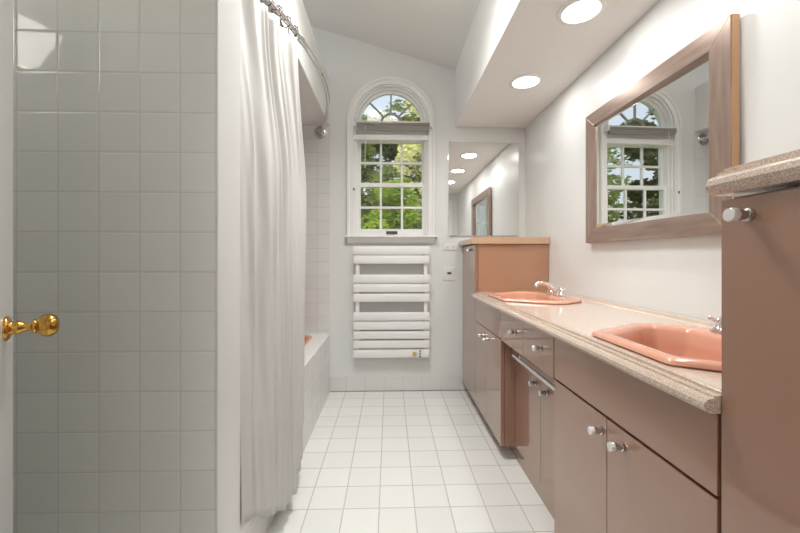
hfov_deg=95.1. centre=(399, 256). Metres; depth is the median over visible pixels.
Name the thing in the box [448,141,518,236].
frameless mirror
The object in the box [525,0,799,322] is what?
wall
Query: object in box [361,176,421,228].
leafy tree
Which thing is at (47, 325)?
door
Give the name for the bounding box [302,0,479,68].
ceiling
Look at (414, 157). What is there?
leafy tree
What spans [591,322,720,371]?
sink basin
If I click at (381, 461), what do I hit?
floor
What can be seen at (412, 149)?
leafy tree
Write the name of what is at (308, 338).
basin
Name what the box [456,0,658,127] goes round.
ceiling
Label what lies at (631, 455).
vanity cabinet
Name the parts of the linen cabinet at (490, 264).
door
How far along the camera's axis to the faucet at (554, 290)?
2.12 m
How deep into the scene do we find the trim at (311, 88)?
2.28 m
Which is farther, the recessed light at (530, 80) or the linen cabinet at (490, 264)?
the linen cabinet at (490, 264)
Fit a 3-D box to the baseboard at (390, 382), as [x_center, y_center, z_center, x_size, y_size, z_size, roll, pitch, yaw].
[0.015,1.021,2.950,1.144,0.118,0.004,0,0,-2]
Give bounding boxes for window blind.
[353,121,431,189]
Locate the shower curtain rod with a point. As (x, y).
(320, 132)
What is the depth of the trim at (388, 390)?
2.94 m
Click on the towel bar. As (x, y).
(516, 357)
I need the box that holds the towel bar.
[512,354,553,389]
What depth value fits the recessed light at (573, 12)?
1.56 m
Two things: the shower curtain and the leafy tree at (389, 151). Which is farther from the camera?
the leafy tree at (389, 151)
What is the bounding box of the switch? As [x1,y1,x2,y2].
[443,267,454,279]
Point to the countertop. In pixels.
(574, 324)
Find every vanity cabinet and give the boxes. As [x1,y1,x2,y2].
[476,300,516,458]
[554,338,720,532]
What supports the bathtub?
on the floor
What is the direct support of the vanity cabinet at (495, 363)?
on the floor
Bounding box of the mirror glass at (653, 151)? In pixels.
[597,61,708,223]
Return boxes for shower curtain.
[240,0,305,527]
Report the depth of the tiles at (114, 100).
1.00 m
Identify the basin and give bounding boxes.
[304,335,311,345]
[488,291,581,304]
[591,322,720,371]
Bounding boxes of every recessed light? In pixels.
[509,73,542,88]
[557,0,606,25]
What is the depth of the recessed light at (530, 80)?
2.18 m
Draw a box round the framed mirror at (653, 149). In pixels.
[586,14,739,242]
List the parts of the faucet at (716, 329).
cross handle, plate, handle stem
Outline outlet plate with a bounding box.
[443,243,457,249]
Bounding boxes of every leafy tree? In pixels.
[361,99,420,228]
[361,144,382,220]
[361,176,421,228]
[393,100,421,204]
[411,153,421,228]
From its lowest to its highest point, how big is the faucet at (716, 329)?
0.083 m
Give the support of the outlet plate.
attached to the wall at (350, 64)
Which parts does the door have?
handle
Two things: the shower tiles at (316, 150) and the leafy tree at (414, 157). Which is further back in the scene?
the leafy tree at (414, 157)
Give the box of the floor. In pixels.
[268,391,553,532]
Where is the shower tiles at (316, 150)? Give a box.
[302,124,329,333]
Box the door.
[0,0,59,532]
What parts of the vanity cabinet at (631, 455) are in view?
door, knob, knob, door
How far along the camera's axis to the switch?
2.96 m
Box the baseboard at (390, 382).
[331,376,466,390]
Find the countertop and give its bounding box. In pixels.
[471,289,720,413]
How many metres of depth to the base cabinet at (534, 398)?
1.63 m
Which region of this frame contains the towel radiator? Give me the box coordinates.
[354,246,428,357]
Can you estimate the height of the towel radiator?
0.877 m
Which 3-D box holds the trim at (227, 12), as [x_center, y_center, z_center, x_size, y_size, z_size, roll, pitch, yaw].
[-0.507,-0.370,1.083,0.008,2.900,0.154,0,0,-2]
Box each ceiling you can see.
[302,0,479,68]
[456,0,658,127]
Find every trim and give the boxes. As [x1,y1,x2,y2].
[215,0,239,532]
[259,0,328,124]
[330,390,467,391]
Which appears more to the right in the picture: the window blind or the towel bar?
the towel bar
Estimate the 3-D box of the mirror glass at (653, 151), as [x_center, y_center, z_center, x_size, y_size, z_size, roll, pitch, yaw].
[1.042,-0.420,1.574,0.004,0.503,0.655,0,0,-3]
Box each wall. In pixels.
[312,27,524,390]
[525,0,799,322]
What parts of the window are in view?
sash, fanlight frame, sash, sill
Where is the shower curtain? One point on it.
(272, 161)
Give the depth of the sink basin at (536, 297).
2.09 m
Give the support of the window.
in the wall at (350, 64)
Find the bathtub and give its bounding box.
[240,333,329,532]
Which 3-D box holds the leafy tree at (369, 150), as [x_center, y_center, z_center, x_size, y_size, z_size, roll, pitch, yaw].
[-2.227,-0.972,9.648,3.158,7.258,2.925,0,0,-30]
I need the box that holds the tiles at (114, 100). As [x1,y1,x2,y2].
[13,0,214,532]
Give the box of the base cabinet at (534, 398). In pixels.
[501,312,556,518]
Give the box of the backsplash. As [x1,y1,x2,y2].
[547,289,715,327]
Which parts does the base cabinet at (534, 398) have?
drawer, door, drawer, knob, door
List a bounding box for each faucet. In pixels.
[533,281,565,296]
[708,316,720,333]
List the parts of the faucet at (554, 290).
spout, plate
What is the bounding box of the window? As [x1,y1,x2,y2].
[345,77,437,242]
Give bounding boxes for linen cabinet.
[459,237,549,402]
[705,149,799,532]
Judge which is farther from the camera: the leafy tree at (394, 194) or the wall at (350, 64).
the leafy tree at (394, 194)
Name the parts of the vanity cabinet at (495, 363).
door, drawer, door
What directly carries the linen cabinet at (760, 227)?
on the floor
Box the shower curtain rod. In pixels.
[265,0,329,138]
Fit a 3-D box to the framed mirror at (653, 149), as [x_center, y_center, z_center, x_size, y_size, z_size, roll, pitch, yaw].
[1.039,-0.418,1.572,0.027,0.687,0.854,0,0,-2]

